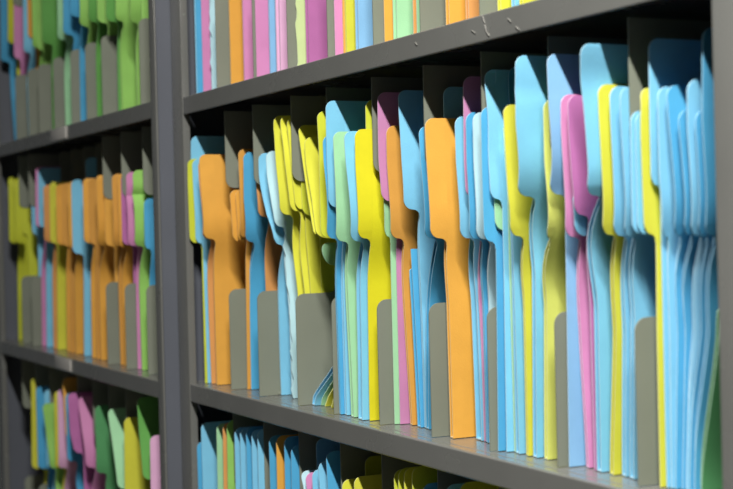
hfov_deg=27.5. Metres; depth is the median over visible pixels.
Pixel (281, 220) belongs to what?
folder
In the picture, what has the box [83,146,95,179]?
divider
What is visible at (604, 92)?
folder
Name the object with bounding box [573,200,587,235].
folder
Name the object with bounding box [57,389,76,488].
folder
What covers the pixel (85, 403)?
folder
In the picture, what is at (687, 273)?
folder
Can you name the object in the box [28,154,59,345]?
divider
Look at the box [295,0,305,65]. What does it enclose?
folder
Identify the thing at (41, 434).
folder
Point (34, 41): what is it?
folder
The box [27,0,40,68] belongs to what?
folder
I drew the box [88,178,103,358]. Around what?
folder
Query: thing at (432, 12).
divider
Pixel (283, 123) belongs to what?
folder
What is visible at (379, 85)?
divider
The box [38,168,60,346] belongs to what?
folder
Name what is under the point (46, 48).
folder
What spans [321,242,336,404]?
folder
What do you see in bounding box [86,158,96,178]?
folder
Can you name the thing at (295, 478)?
folder
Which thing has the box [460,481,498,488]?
folder
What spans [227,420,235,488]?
folder
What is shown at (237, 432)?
folder
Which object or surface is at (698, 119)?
folder
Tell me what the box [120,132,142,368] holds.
divider
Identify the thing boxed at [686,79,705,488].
folder
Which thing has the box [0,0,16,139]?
folder
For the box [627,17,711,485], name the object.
divider
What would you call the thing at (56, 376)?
divider
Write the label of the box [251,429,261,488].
folder
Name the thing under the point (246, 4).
folder
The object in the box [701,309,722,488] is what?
folder
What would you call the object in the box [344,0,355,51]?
folder
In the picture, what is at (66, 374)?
divider
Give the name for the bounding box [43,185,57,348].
folder
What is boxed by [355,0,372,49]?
folder
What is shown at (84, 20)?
folder
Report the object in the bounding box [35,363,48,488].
divider
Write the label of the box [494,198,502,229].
folder
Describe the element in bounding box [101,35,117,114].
divider
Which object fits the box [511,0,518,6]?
folder
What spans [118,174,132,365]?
folder
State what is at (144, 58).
divider
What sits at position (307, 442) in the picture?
divider
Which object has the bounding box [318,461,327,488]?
folder
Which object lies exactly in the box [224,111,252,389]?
divider
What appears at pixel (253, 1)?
divider
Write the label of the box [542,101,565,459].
folder
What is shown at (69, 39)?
folder
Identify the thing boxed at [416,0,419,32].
folder
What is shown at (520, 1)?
folder
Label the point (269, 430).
divider
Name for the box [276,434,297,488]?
folder
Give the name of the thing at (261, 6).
folder
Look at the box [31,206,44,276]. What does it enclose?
folder
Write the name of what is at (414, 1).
folder
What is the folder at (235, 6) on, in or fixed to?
on the shelving unit at (522, 28)
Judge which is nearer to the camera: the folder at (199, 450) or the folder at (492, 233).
the folder at (492, 233)
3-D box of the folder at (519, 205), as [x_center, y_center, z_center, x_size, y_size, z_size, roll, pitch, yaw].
[0.213,0.024,1.129,0.255,0.253,0.016,-2,1,-26]
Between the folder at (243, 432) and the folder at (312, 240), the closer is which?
the folder at (312, 240)
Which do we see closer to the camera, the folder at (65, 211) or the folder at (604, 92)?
the folder at (604, 92)
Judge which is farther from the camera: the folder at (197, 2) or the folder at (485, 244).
the folder at (197, 2)
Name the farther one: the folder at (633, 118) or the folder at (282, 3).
the folder at (282, 3)
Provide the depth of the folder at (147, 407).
1.81 m
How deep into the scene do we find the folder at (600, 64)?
1.00 m
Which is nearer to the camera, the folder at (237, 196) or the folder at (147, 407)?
the folder at (237, 196)
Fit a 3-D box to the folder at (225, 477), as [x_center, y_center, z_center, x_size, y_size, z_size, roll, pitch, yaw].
[-0.038,0.329,1.665,0.254,0.283,0.006,-2,1,-26]
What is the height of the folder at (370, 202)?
0.252 m
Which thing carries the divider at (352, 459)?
on the shelving unit at (522, 28)
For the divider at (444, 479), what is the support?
on the shelving unit at (522, 28)
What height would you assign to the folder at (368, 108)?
0.278 m
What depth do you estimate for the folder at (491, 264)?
1.13 m
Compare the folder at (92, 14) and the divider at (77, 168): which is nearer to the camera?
the folder at (92, 14)
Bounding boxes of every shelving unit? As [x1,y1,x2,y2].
[0,0,181,488]
[170,0,732,488]
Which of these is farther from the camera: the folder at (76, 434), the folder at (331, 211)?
the folder at (76, 434)
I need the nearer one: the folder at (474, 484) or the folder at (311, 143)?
the folder at (474, 484)
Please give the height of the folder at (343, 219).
0.253 m
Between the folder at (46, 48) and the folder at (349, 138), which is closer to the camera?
the folder at (349, 138)
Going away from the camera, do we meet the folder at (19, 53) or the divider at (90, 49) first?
the divider at (90, 49)
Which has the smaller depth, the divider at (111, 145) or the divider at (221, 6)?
the divider at (221, 6)
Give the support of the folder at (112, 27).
on the shelving unit at (16, 466)
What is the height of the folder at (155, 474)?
0.249 m
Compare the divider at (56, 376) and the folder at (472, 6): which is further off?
the divider at (56, 376)
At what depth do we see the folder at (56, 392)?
2.18 m
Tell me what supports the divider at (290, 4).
on the shelving unit at (522, 28)
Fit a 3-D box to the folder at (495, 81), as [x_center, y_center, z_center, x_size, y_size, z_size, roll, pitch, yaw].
[0.202,0.009,1.160,0.248,0.282,0.009,-2,1,-26]
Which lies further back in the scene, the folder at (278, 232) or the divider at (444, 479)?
the folder at (278, 232)
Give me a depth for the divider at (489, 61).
1.11 m
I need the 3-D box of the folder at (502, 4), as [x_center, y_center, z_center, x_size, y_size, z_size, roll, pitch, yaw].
[0.192,-0.289,1.155,0.254,0.239,0.007,-2,1,-26]
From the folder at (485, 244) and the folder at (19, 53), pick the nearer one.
the folder at (485, 244)
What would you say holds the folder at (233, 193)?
on the shelving unit at (522, 28)
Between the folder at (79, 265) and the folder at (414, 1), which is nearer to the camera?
the folder at (414, 1)
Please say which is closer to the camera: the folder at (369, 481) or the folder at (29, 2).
the folder at (369, 481)
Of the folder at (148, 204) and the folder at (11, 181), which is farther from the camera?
the folder at (11, 181)
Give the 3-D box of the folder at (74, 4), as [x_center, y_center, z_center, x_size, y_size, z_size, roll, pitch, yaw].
[-0.295,-0.292,2.111,0.253,0.251,0.033,-2,1,-26]
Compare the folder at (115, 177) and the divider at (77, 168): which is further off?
the divider at (77, 168)
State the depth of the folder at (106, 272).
2.00 m
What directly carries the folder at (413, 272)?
on the shelving unit at (522, 28)
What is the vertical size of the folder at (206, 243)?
0.250 m
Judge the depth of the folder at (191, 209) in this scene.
1.67 m
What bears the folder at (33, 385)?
on the shelving unit at (16, 466)
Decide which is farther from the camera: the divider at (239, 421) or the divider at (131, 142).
the divider at (131, 142)
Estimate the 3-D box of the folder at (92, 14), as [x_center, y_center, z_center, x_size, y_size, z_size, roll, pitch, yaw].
[-0.258,-0.287,2.035,0.253,0.241,0.042,-2,1,-26]
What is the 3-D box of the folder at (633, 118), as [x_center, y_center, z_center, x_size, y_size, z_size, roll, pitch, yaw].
[0.280,0.031,0.998,0.250,0.237,0.003,-2,1,-26]
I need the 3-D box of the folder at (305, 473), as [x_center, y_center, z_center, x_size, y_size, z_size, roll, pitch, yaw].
[0.056,0.341,1.473,0.254,0.259,0.008,-2,1,-26]
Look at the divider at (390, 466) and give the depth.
1.28 m
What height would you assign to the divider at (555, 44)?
0.297 m
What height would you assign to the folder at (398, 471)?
0.287 m
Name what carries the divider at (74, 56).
on the shelving unit at (16, 466)
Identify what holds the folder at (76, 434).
on the shelving unit at (16, 466)
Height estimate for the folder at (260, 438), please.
0.287 m
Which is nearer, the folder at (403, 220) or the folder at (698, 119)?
the folder at (698, 119)
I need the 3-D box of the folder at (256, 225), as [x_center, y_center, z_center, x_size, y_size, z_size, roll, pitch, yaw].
[-0.022,0.026,1.626,0.244,0.250,0.033,-2,1,-26]
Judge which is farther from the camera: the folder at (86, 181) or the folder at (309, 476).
the folder at (86, 181)
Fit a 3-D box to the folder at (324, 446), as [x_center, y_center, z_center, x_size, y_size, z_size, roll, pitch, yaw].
[0.059,0.327,1.491,0.232,0.287,0.005,-2,1,-26]
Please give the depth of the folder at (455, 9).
1.18 m
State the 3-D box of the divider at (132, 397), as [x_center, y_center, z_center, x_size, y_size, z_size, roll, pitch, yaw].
[-0.177,0.324,1.942,0.270,0.297,0.003,-2,1,-26]
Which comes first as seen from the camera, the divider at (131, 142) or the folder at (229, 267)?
the folder at (229, 267)
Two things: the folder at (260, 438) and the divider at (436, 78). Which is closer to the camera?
the divider at (436, 78)
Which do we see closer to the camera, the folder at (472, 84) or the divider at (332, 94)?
the folder at (472, 84)
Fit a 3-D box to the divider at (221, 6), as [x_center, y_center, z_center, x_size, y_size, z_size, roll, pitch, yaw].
[-0.043,-0.317,1.670,0.270,0.297,0.003,-2,1,-26]
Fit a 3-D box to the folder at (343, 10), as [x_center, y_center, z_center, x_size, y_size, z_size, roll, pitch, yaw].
[0.073,-0.289,1.399,0.254,0.239,0.005,-2,1,-26]
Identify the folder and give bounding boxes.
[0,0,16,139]
[8,0,19,75]
[8,177,24,339]
[14,4,29,74]
[15,178,28,276]
[22,207,38,275]
[23,0,35,131]
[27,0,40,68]
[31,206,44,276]
[31,378,47,483]
[32,0,43,65]
[35,0,51,63]
[36,167,59,345]
[36,386,54,488]
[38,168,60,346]
[41,0,66,128]
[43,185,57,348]
[43,403,63,488]
[44,390,55,488]
[49,182,69,349]
[54,391,66,488]
[56,184,70,351]
[57,0,73,124]
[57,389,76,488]
[62,183,76,352]
[63,0,80,49]
[63,377,76,435]
[66,392,83,488]
[68,181,83,353]
[68,392,94,488]
[70,0,88,120]
[71,180,92,355]
[78,396,105,488]
[79,0,97,43]
[83,178,96,357]
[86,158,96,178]
[88,0,107,116]
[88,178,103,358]
[95,405,121,488]
[96,175,114,359]
[97,0,117,35]
[105,197,121,281]
[106,0,121,110]
[108,408,125,488]
[112,174,125,364]
[115,0,137,109]
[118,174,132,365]
[121,177,137,282]
[124,417,150,488]
[126,172,142,368]
[130,0,141,104]
[132,170,152,369]
[137,396,158,479]
[141,0,147,18]
[144,198,155,285]
[150,435,160,488]
[187,159,207,382]
[191,136,224,158]
[192,159,210,382]
[194,0,197,93]
[195,0,202,92]
[197,442,202,488]
[198,164,215,383]
[199,154,245,384]
[201,0,210,91]
[201,420,231,488]
[209,0,216,88]
[216,423,225,488]
[223,422,228,488]
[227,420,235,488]
[228,0,243,83]
[230,190,245,242]
[234,425,262,488]
[235,190,245,241]
[238,149,252,388]
[240,427,251,488]
[242,0,253,79]
[243,152,268,388]
[246,426,262,488]
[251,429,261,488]
[255,0,269,76]
[256,183,281,290]
[257,429,264,488]
[258,153,291,394]
[266,151,297,397]
[268,0,276,72]
[269,433,297,488]
[273,116,303,295]
[275,0,279,70]
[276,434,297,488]
[278,0,287,69]
[280,115,309,293]
[284,436,298,488]
[287,118,320,292]
[291,445,299,488]
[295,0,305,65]
[298,125,336,405]
[301,181,335,292]
[301,470,315,488]
[304,137,333,407]
[305,0,327,62]
[306,472,313,488]
[312,366,332,404]
[312,470,319,488]
[316,438,339,469]
[317,111,332,238]
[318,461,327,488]
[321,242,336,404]
[323,137,344,413]
[326,101,367,414]
[326,451,340,488]
[333,132,360,416]
[334,0,342,54]
[342,0,345,52]
[342,478,356,488]
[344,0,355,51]
[344,131,369,419]
[354,474,381,488]
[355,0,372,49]
[355,129,390,420]
[365,100,371,128]
[365,455,381,475]
[377,92,409,423]
[383,198,399,423]
[384,0,392,41]
[386,126,417,424]
[393,0,412,38]
[394,469,401,488]
[398,90,434,427]
[398,466,416,488]
[404,466,417,488]
[409,249,424,426]
[412,466,436,488]
[413,0,416,33]
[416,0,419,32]
[419,127,445,428]
[424,482,437,488]
[425,118,475,437]
[443,87,462,117]
[445,0,465,24]
[447,483,463,488]
[455,116,483,440]
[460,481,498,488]
[463,76,485,440]
[465,0,478,18]
[466,112,489,442]
[473,112,495,442]
[481,107,505,450]
[484,70,513,451]
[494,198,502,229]
[497,0,510,9]
[503,105,532,455]
[503,128,515,451]
[508,67,514,104]
[510,229,525,453]
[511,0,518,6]
[515,55,548,457]
[519,0,534,4]
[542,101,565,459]
[547,54,585,466]
[560,94,593,467]
[568,95,598,469]
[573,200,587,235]
[580,43,628,471]
[598,84,628,474]
[610,86,631,476]
[620,87,655,478]
[630,111,654,239]
[635,113,652,235]
[640,88,666,486]
[648,38,701,487]
[657,86,679,487]
[667,85,690,488]
[678,110,699,488]
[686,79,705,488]
[689,111,712,488]
[694,28,718,488]
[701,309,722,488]
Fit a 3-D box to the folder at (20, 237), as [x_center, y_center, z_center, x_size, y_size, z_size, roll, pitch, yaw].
[-0.449,0.022,2.449,0.252,0.262,0.037,-2,1,-26]
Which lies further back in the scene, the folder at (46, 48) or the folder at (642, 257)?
the folder at (46, 48)
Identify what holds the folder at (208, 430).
on the shelving unit at (522, 28)
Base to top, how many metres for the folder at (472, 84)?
0.282 m
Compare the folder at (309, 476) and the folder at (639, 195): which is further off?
the folder at (309, 476)
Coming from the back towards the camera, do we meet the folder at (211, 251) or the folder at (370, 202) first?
the folder at (211, 251)
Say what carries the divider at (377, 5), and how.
on the shelving unit at (522, 28)
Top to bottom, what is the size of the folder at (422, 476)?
0.293 m
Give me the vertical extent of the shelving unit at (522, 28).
1.869 m
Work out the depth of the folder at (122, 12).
1.89 m
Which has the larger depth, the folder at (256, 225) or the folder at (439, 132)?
the folder at (256, 225)
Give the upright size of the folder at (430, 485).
0.282 m
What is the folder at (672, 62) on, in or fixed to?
on the shelving unit at (522, 28)
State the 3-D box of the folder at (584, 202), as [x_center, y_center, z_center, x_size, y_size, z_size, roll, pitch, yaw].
[0.249,0.023,1.060,0.252,0.253,0.012,-2,1,-26]
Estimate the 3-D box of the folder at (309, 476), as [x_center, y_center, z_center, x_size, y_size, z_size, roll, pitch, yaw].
[0.059,0.341,1.466,0.254,0.259,0.008,-2,1,-26]
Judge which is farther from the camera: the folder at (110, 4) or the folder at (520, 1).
the folder at (110, 4)
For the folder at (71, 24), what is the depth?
2.09 m
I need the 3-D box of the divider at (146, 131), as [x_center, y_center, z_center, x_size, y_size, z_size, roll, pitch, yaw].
[-0.143,0.004,1.853,0.270,0.297,0.003,-2,1,-26]
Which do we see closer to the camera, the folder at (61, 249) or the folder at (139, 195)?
the folder at (139, 195)
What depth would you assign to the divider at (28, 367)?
2.39 m
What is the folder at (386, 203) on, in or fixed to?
on the shelving unit at (522, 28)
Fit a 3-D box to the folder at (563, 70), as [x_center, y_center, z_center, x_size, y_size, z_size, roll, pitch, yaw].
[0.238,0.009,1.074,0.258,0.282,0.015,-2,1,-26]
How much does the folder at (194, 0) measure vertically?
0.239 m
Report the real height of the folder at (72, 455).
0.266 m
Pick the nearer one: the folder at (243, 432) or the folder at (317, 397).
the folder at (317, 397)
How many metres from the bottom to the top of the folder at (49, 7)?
0.280 m
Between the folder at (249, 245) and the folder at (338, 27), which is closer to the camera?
the folder at (338, 27)
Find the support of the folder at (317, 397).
on the shelving unit at (522, 28)
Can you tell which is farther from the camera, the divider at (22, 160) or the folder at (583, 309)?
the divider at (22, 160)
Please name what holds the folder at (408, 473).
on the shelving unit at (522, 28)
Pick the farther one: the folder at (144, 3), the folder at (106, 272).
the folder at (106, 272)
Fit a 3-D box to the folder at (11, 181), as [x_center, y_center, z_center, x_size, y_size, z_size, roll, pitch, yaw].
[-0.468,0.021,2.487,0.252,0.266,0.038,-2,1,-26]
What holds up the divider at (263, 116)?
on the shelving unit at (522, 28)
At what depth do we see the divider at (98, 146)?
2.10 m
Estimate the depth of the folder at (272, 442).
1.49 m
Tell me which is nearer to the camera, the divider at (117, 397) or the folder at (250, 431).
the folder at (250, 431)
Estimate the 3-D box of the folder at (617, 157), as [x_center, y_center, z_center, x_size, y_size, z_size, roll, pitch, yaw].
[0.266,0.022,1.026,0.250,0.254,0.024,-2,1,-26]
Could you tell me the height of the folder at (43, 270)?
0.274 m
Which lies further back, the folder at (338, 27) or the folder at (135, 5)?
the folder at (135, 5)
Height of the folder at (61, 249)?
0.248 m
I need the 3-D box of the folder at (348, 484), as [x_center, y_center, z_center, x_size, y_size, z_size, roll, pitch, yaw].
[0.095,0.338,1.394,0.254,0.264,0.006,-2,1,-26]
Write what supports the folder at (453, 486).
on the shelving unit at (522, 28)
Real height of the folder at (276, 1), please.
0.239 m
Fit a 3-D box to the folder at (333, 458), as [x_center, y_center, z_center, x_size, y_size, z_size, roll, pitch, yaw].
[0.080,0.328,1.422,0.254,0.285,0.006,-2,1,-26]
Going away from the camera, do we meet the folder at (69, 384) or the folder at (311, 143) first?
the folder at (311, 143)
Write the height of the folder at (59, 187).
0.243 m
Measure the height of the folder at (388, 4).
0.239 m
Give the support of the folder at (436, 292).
on the shelving unit at (522, 28)
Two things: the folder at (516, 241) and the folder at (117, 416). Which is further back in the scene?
the folder at (117, 416)
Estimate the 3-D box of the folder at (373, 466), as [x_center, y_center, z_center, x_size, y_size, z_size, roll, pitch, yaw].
[0.103,0.329,1.407,0.226,0.281,0.005,-2,1,-26]
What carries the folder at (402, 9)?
on the shelving unit at (522, 28)
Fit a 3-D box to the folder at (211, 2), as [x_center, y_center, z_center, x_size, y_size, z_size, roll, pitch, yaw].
[-0.077,-0.288,1.709,0.254,0.239,0.006,-2,1,-26]
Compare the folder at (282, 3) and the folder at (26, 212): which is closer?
the folder at (282, 3)
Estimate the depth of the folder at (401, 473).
1.24 m
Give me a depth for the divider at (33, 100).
2.31 m
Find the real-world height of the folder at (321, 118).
0.275 m
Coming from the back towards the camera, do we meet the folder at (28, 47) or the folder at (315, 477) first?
the folder at (28, 47)
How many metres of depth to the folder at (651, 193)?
0.94 m
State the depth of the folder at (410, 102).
1.24 m
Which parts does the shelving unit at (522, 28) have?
panel, shelf, shelf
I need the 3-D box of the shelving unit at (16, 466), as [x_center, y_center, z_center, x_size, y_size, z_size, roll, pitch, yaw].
[-0.266,0.418,2.162,0.331,1.869,0.869,-2,1,-26]
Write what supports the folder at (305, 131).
on the shelving unit at (522, 28)
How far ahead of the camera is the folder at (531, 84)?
1.05 m
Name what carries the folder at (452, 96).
on the shelving unit at (522, 28)
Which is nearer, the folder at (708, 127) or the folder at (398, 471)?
the folder at (708, 127)
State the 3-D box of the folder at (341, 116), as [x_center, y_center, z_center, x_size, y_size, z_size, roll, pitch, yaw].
[0.080,0.010,1.395,0.261,0.282,0.021,-2,1,-26]
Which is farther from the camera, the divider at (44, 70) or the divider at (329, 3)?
the divider at (44, 70)
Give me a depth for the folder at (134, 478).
1.87 m
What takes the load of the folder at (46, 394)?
on the shelving unit at (16, 466)
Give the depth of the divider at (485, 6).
1.11 m
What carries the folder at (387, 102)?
on the shelving unit at (522, 28)
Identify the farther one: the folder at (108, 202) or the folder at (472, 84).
the folder at (108, 202)
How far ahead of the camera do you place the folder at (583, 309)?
1.03 m
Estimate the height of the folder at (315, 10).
0.239 m
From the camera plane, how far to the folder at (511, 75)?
1.11 m
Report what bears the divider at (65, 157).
on the shelving unit at (16, 466)
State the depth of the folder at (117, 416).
1.92 m
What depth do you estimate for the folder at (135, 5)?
1.82 m
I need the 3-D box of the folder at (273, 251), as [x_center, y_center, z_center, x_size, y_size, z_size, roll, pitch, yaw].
[-0.009,0.013,1.600,0.242,0.275,0.030,-2,1,-26]
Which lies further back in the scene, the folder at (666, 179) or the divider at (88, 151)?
the divider at (88, 151)
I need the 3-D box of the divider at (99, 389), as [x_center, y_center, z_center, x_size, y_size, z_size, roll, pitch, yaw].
[-0.244,0.324,2.079,0.270,0.297,0.003,-2,1,-26]
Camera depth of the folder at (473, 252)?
1.17 m
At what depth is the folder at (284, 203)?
1.46 m
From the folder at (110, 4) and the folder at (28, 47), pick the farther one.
the folder at (28, 47)
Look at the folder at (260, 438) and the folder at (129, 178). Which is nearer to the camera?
the folder at (260, 438)
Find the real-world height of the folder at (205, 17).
0.239 m
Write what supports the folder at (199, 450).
on the shelving unit at (522, 28)
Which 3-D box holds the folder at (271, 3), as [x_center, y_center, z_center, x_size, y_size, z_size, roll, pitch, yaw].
[-0.003,-0.288,1.555,0.254,0.239,0.006,-2,1,-26]
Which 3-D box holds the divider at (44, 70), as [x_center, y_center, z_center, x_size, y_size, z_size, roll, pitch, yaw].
[-0.371,-0.315,2.301,0.270,0.297,0.003,-2,1,-26]
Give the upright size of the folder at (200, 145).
0.276 m
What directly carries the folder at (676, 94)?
on the shelving unit at (522, 28)
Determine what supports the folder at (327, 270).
on the shelving unit at (522, 28)
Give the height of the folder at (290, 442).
0.288 m
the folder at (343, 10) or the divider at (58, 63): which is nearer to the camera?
the folder at (343, 10)
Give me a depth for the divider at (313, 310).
1.44 m
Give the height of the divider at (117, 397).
0.297 m
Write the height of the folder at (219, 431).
0.280 m
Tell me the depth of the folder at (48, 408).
2.23 m
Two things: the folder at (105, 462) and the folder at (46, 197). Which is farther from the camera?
the folder at (46, 197)
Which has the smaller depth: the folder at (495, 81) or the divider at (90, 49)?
the folder at (495, 81)
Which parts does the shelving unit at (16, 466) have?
panel, shelf, shelf, panel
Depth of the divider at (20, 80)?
2.38 m
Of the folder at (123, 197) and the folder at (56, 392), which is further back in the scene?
the folder at (56, 392)
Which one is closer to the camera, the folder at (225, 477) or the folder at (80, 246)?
the folder at (225, 477)
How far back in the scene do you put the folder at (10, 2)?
2.39 m
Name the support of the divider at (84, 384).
on the shelving unit at (16, 466)
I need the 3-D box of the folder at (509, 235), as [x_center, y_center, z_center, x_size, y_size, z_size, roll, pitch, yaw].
[0.210,0.030,1.159,0.235,0.239,0.006,-2,1,-26]
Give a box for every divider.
[13,0,28,138]
[18,156,38,343]
[21,359,43,488]
[27,69,38,135]
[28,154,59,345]
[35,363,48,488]
[38,64,51,132]
[49,367,63,402]
[53,57,65,128]
[60,152,71,181]
[64,371,76,378]
[70,49,80,123]
[71,149,83,180]
[77,375,91,392]
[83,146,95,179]
[85,43,96,118]
[92,379,108,435]
[96,144,102,176]
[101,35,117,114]
[102,136,120,363]
[108,384,125,441]
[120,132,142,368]
[125,389,142,418]
[139,18,150,103]
[142,127,157,373]
[215,0,230,87]
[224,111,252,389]
[233,413,262,482]
[252,0,256,77]
[252,105,290,395]
[263,422,297,488]
[286,0,296,67]
[290,96,334,404]
[298,431,320,488]
[326,0,334,56]
[326,87,370,413]
[340,443,380,488]
[371,77,422,424]
[372,0,384,44]
[381,454,421,488]
[419,0,445,31]
[422,65,480,436]
[437,470,476,488]
[479,0,497,15]
[480,51,547,450]
[547,36,627,466]
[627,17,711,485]

